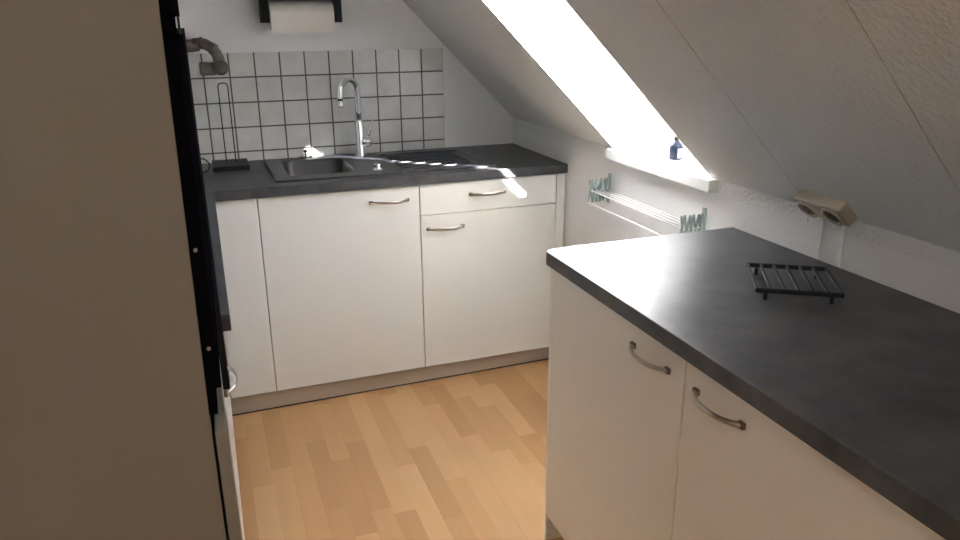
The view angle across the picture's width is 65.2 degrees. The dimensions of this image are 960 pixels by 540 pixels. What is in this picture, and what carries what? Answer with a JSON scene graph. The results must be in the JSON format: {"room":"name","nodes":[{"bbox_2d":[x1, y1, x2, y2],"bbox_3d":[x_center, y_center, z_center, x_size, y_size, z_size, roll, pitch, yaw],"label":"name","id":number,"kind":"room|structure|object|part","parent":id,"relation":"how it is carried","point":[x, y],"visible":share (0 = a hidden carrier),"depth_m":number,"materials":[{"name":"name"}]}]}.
{"room":"attic kitchen","nodes":[
{"label":"attic kitchen","id":0,"kind":"room"},
{"bbox_2d":[175,0,512,357],"bbox_3d":[-0.572,-1.088,3.239,2.700,2.950,0.120,-7,20,-19],"label":"wall","id":1,"kind":"structure","parent":0,"point":[473,116],"depth_m":3.23,"materials":[{"name":"white paint"}]},
{"bbox_2d":[258,0,341,22],"bbox_3d":[-0.719,-1.102,3.034,0.395,0.192,0.133,-7,20,-19],"label":"paper towel holder","id":2,"kind":"object","parent":1,"relation":"attached to","point":[264,16],"visible":0.68,"depth_m":3.00,"materials":[{"name":"black paint"}]},
{"bbox_3d":[-0.865,-1.036,3.003,0.030,0.090,0.106,-7,20,-19],"label":"arm","id":3,"kind":"part","parent":2,"relation":"part of","materials":[{"name":"black paint"}]},
{"bbox_2d":[268,0,334,33],"bbox_3d":[-0.728,-1.030,3.051,0.252,0.125,0.115,-7,20,-19],"label":"paper towel roll","id":4,"kind":"object","parent":2,"relation":"hanging from","point":[286,16],"visible":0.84,"depth_m":3.01,"materials":[{"name":"white paper"}]},
{"bbox_3d":[-0.595,-1.070,3.096,0.030,0.090,0.106,-7,20,-19],"label":"arm","id":5,"kind":"part","parent":2,"relation":"part of","materials":[{"name":"black paint"}]},
{"bbox_2d":[188,48,444,163],"bbox_3d":[-0.945,-0.685,3.158,1.655,0.443,0.008,-7,20,-19],"label":"backsplash","id":6,"kind":"structure","parent":1,"relation":"attached to","point":[283,104],"depth_m":3.23,"materials":[{"name":"tile"}]},
{"bbox_2d":[226,358,563,539],"bbox_3d":[0.029,1.100,1.493,2.200,0.100,4.900,-7,20,-19],"label":"floor","id":7,"kind":"structure","parent":0,"point":[461,457],"depth_m":2.62,"materials":[{"name":"brown wood"}]},
{"bbox_2d":[0,0,242,539],"bbox_3d":[-0.702,0.029,1.089,0.594,2.200,0.614,-7,20,-19],"label":"tall cabinet","id":8,"kind":"object","parent":7,"relation":"on","point":[114,378],"visible":1,"depth_m":0.85,"materials":[{"name":"grey"}]},
{"bbox_2d":[158,0,179,16],"bbox_3d":[-0.440,-0.542,0.999,0.018,0.385,0.602,-7,20,-19],"label":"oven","id":9,"kind":"object","parent":8,"relation":"in","point":[166,8],"depth_m":0.79,"materials":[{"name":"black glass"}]},
{"bbox_2d":[160,14,221,414],"bbox_3d":[-0.444,-0.132,1.131,0.038,0.475,0.606,-7,20,-19],"label":"oven","id":10,"kind":"object","parent":8,"relation":"in","point":[187,268],"depth_m":0.88,"materials":[{"name":"black glass"}]},
{"bbox_3d":[-0.815,-0.057,1.347,0.568,2.200,0.019,-7,20,-19],"label":"panel","id":11,"kind":"part","parent":8,"relation":"part of","materials":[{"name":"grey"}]},
{"bbox_3d":[-0.428,0.525,1.357,0.016,0.865,0.607,-7,20,-19],"label":"door","id":12,"kind":"part","parent":8,"relation":"part of","materials":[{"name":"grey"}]},
{"bbox_2d":[227,389,240,497],"bbox_3d":[-1.094,0.269,2.357,0.607,0.779,0.696,-7,20,-19],"label":"base cabinet","id":13,"kind":"object","parent":7,"relation":"on","point":[229,398],"visible":0.05,"depth_m":2.37,"materials":[{"name":"beige"}]},
{"bbox_2d":[224,366,244,539],"bbox_3d":[-0.884,0.451,1.809,0.607,0.779,0.524,-7,20,-19],"label":"base cabinet","id":14,"kind":"object","parent":7,"relation":"on","point":[226,392],"visible":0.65,"depth_m":1.84,"materials":[{"name":"beige"}]},
{"bbox_3d":[-0.577,0.252,1.734,0.032,0.013,0.152,-7,20,-19],"label":"handle","id":15,"kind":"part","parent":14,"relation":"part of","materials":[{"name":"silver metal"}]},
{"bbox_2d":[202,143,567,331],"bbox_3d":[-0.466,-0.206,2.471,1.993,0.036,1.826,-7,20,-19],"label":"countertop","id":16,"kind":"structure","parent":14,"relation":"on","point":[511,159],"depth_m":2.85,"materials":[{"name":"stone"}]},
{"bbox_2d":[212,82,249,171],"bbox_3d":[-1.017,-0.577,3.005,0.140,0.336,0.175,-7,20,-19],"label":"stand","id":17,"kind":"object","parent":16,"relation":"on","point":[226,165],"visible":1,"depth_m":3.00,"materials":[{"name":"black metal"}]},
{"bbox_2d":[337,76,372,156],"bbox_3d":[-0.539,-0.644,3.167,0.158,0.339,0.074,-14,23,-36],"label":"faucet","id":18,"kind":"object","parent":16,"relation":"on","point":[361,141],"visible":1,"depth_m":3.19,"materials":[{"name":"silver metal"}]},
{"bbox_3d":[-0.547,-0.707,3.131,0.025,0.196,0.133,11,22,31],"label":"spout","id":19,"kind":"part","parent":18,"relation":"part of","materials":[{"name":"silver metal"}]},
{"bbox_3d":[-0.472,-0.599,3.205,0.034,0.092,0.010,3,19,10],"label":"lever","id":20,"kind":"part","parent":18,"relation":"part of","materials":[{"name":"silver metal"}]},
{"bbox_2d":[265,148,495,182],"bbox_3d":[-0.419,-0.373,3.126,0.874,0.204,0.466,-7,20,-19],"label":"sink","id":21,"kind":"object","parent":16,"relation":"in","point":[401,162],"visible":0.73,"depth_m":3.14,"materials":[{"name":"grey stone"}]},
{"bbox_2d":[299,150,312,157],"bbox_3d":[-0.754,-0.503,3.250,0.060,0.036,0.059,-7,20,-19],"label":"strainer","id":22,"kind":"object","parent":21,"relation":"on","point":[305,155],"visible":0.91,"depth_m":3.24,"materials":[{"name":"silver metal"}]},
{"bbox_2d":[299,154,312,157],"bbox_3d":[-0.754,-0.492,3.253,0.060,0.013,0.059,-7,20,-19],"label":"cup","id":23,"kind":"object","parent":22,"relation":"on","point":[302,155],"depth_m":3.24,"materials":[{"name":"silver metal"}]},
{"bbox_3d":[-0.658,-0.335,3.060,0.260,0.177,0.337,-7,20,-19],"label":"bowl","id":24,"kind":"part","parent":21,"relation":"part of","materials":[{"name":"grey stone"}]},
{"bbox_3d":[-0.402,-0.405,2.942,0.044,0.027,0.044,-7,20,-19],"label":"drain knob","id":25,"kind":"part","parent":21,"relation":"part of","materials":[{"name":"silver metal"}]},
{"bbox_2d":[215,198,275,397],"bbox_3d":[-0.980,0.034,3.056,0.169,0.779,0.568,-7,20,-19],"label":"base cabinet","id":26,"kind":"object","parent":7,"relation":"on","point":[248,346],"visible":0.66,"depth_m":2.81,"materials":[{"name":"beige"}]},
{"bbox_2d":[256,185,424,390],"bbox_3d":[-0.609,-0.006,3.167,0.604,0.779,0.600,-7,20,-19],"label":"base cabinet","id":27,"kind":"object","parent":7,"relation":"on","point":[343,269],"visible":0.96,"depth_m":2.92,"materials":[{"name":"beige wood"}]},
{"bbox_3d":[-0.344,-0.259,2.866,0.149,0.013,0.032,-7,20,-19],"label":"handle","id":28,"kind":"part","parent":27,"relation":"part of","materials":[{"name":"silver metal"}]},
{"bbox_2d":[230,347,548,415],"bbox_3d":[-0.333,0.448,3.165,1.448,0.080,0.018,-7,20,-20],"label":"plinth","id":29,"kind":"object","parent":7,"relation":"on","point":[289,397],"visible":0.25,"depth_m":3.12,"materials":[{"name":"beige"}]},
{"bbox_2d":[419,173,564,366],"bbox_3d":[-0.029,-0.078,3.365,0.625,0.779,0.600,-7,20,-19],"label":"base cabinet","id":30,"kind":"object","parent":7,"relation":"on","point":[486,276],"visible":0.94,"depth_m":3.11,"materials":[{"name":"beige"}]},
{"bbox_3d":[-0.132,-0.166,2.978,0.149,0.013,0.032,-7,20,-19],"label":"handle","id":31,"kind":"part","parent":30,"relation":"part of","materials":[{"name":"silver metal"}]},
{"bbox_3d":[0.038,-0.307,3.025,0.584,0.121,0.019,-7,20,-19],"label":"drawer","id":32,"kind":"part","parent":30,"relation":"part of","materials":[{"name":"white"}]},
{"bbox_3d":[0.035,-0.306,2.995,0.147,0.013,0.032,-7,20,-19],"label":"handle","id":33,"kind":"part","parent":30,"relation":"part of","materials":[{"name":"silver metal"}]},
{"bbox_2d":[544,268,686,539],"bbox_3d":[0.543,0.448,1.913,0.600,0.862,0.604,-7,20,-19],"label":"base cabinet","id":34,"kind":"object","parent":7,"relation":"on","point":[616,393],"visible":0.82,"depth_m":1.76,"materials":[{"name":"beige"}]},
{"bbox_3d":[0.457,0.358,2.183,0.568,0.862,0.012,-7,20,-19],"label":"panel","id":35,"kind":"part","parent":34,"relation":"part of","materials":[{"name":"white wood"}]},
{"bbox_3d":[0.337,0.181,1.538,0.032,0.013,0.137,-7,20,-19],"label":"handle","id":36,"kind":"part","parent":34,"relation":"part of","materials":[{"name":"silver metal"}]},
{"bbox_2d":[546,227,959,539],"bbox_3d":[0.860,0.291,0.954,0.594,0.036,2.448,-7,20,-19],"label":"countertop","id":37,"kind":"structure","parent":34,"relation":"on","point":[869,379],"depth_m":1.37,"materials":[{"name":"laminate"}]},
{"bbox_2d":[746,262,844,304],"bbox_3d":[0.684,0.028,1.645,0.174,0.027,0.180,4,19,12],"label":"trivet","id":38,"kind":"object","parent":37,"relation":"on","point":[815,269],"visible":1,"depth_m":1.61,"materials":[{"name":"black metal"}]},
{"bbox_3d":[0.703,-0.007,1.722,0.174,0.010,0.006,4,19,12],"label":"rail","id":39,"kind":"part","parent":38,"relation":"part of","materials":[{"name":"black metal"}]},
{"bbox_3d":[0.665,0.047,1.562,0.174,0.010,0.006,4,19,12],"label":"rail","id":40,"kind":"part","parent":38,"relation":"part of","materials":[{"name":"black metal"}]},
{"bbox_2d":[672,362,944,539],"bbox_3d":[0.749,0.586,1.362,0.600,0.777,0.599,-7,20,-19],"label":"base cabinet","id":41,"kind":"object","parent":7,"relation":"on","point":[742,475],"visible":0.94,"depth_m":1.26,"materials":[{"name":"beige"}]},
{"bbox_3d":[0.414,0.247,1.338,0.032,0.013,0.137,-7,20,-19],"label":"handle","id":42,"kind":"part","parent":41,"relation":"part of","materials":[{"name":"silver metal"}]},
{"bbox_2d":[402,0,959,271],"bbox_3d":[0.660,-0.873,1.081,1.907,1.930,4.700,-7,20,-19],"label":"sloped ceiling","id":43,"kind":"structure","parent":0,"point":[855,102],"depth_m":1.53,"materials":[{"name":"white paint"}]},
{"bbox_2d":[482,0,717,192],"bbox_3d":[0.306,-0.745,2.212,1.248,0.971,0.615,-7,20,-19],"label":"window","id":44,"kind":"structure","parent":43,"relation":"in","point":[552,32],"depth_m":2.57,"materials":[{"name":"white glass"}]},
{"bbox_3d":[0.696,-0.348,2.490,0.294,0.037,0.608,-7,20,-19],"label":"sill","id":45,"kind":"part","parent":44,"relation":"part of","materials":[{"name":"white paint"}]},
{"bbox_2d":[668,136,683,159],"bbox_3d":[0.649,-0.404,2.482,0.048,0.074,0.048,-7,20,-19],"label":"bottle","id":46,"kind":"object","parent":44,"relation":"on","point":[676,148],"visible":0.96,"depth_m":2.47,"materials":[{"name":"blue plastic"}]},
{"bbox_2d":[793,189,856,226],"bbox_3d":[0.800,-0.143,1.748,0.063,0.065,0.146,-7,20,-19],"label":"wall socket","id":47,"kind":"object","parent":43,"relation":"attached to","point":[838,212],"visible":1,"depth_m":1.72,"materials":[{"name":"beige plastic"}]},
{"bbox_2d":[513,126,959,313],"bbox_3d":[1.237,0.438,1.737,0.580,0.982,4.700,-7,20,-19],"label":"wall","id":48,"kind":"structure","parent":0,"point":[584,223],"depth_m":2.30,"materials":[{"name":"white paint"}]},
{"bbox_2d":[587,173,706,235],"bbox_3d":[0.536,-0.214,2.507,0.088,0.110,0.591,-7,20,-19],"label":"drying rack","id":49,"kind":"object","parent":48,"relation":"attached to","point":[701,221],"visible":0.84,"depth_m":2.48,"materials":[{"name":"grey plastic"}]},
{"bbox_3d":[0.406,-0.291,2.757,0.022,0.087,0.003,-7,20,-19],"label":"scissor arm","id":50,"kind":"part","parent":49,"relation":"part of","materials":[{"name":"grey plastic"}]},
{"bbox_3d":[0.408,-0.290,2.753,0.022,0.087,0.003,-7,20,-19],"label":"scissor arm","id":51,"kind":"part","parent":49,"relation":"part of","materials":[{"name":"grey plastic"}]},
{"bbox_3d":[0.422,-0.292,2.758,0.022,0.087,0.003,-7,20,-19],"label":"scissor arm","id":52,"kind":"part","parent":49,"relation":"part of","materials":[{"name":"grey plastic"}]},
{"bbox_3d":[0.437,-0.293,2.763,0.022,0.087,0.003,-7,20,-19],"label":"scissor arm","id":53,"kind":"part","parent":49,"relation":"part of","materials":[{"name":"grey plastic"}]},
{"bbox_3d":[0.451,-0.295,2.768,0.022,0.087,0.003,-7,20,-19],"label":"scissor arm","id":54,"kind":"part","parent":49,"relation":"part of","materials":[{"name":"grey plastic"}]},
{"bbox_3d":[0.477,-0.304,2.777,0.005,0.110,0.016,-7,20,-19],"label":"wall plate","id":55,"kind":"part","parent":49,"relation":"part of","materials":[{"name":"grey plastic"}]},
{"bbox_3d":[0.604,-0.120,2.240,0.022,0.087,0.003,-7,20,-19],"label":"scissor arm","id":56,"kind":"part","parent":49,"relation":"part of","materials":[{"name":"grey plastic"}]},
{"bbox_3d":[0.619,-0.121,2.245,0.022,0.087,0.003,-7,20,-19],"label":"scissor arm","id":57,"kind":"part","parent":49,"relation":"part of","materials":[{"name":"grey plastic"}]},
{"bbox_3d":[0.633,-0.123,2.250,0.022,0.087,0.003,-7,20,-19],"label":"scissor arm","id":58,"kind":"part","parent":49,"relation":"part of","materials":[{"name":"grey plastic"}]},
{"bbox_3d":[0.648,-0.125,2.255,0.022,0.087,0.003,-7,20,-19],"label":"scissor arm","id":59,"kind":"part","parent":49,"relation":"part of","materials":[{"name":"grey plastic"}]},
{"bbox_3d":[0.673,-0.134,2.264,0.005,0.110,0.016,-7,20,-19],"label":"wall plate","id":60,"kind":"part","parent":49,"relation":"part of","materials":[{"name":"grey plastic"}]},
{"bbox_2d":[816,219,823,258],"bbox_3d":[0.830,-0.079,1.830,0.004,0.110,0.006,-7,20,-19],"label":"trim","id":61,"kind":"structure","parent":48,"relation":"attached to","point":[822,220],"depth_m":1.83,"materials":[{"name":"white plastic"}]},
{"bbox_2d":[838,226,846,267],"bbox_3d":[0.854,-0.058,1.768,0.004,0.110,0.006,-7,20,-19],"label":"trim","id":62,"kind":"structure","parent":48,"relation":"attached to","point":[845,227],"depth_m":1.77,"materials":[{"name":"white plastic"}]},
{"bbox_3d":[-0.967,0.084,0.774,0.100,2.300,4.700,-7,20,-19],"label":"wall","id":63,"kind":"structure","parent":0,"visible":0},
{"bbox_2d":[186,37,228,75],"bbox_3d":[-1.321,-0.808,2.851,0.702,0.142,0.120,-4,19,-11],"label":"insulated pipe","id":64,"kind":"object","parent":63,"relation":"attached to","point":[219,66],"visible":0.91,"depth_m":2.89,"materials":[{"name":"grey"}]}
]}

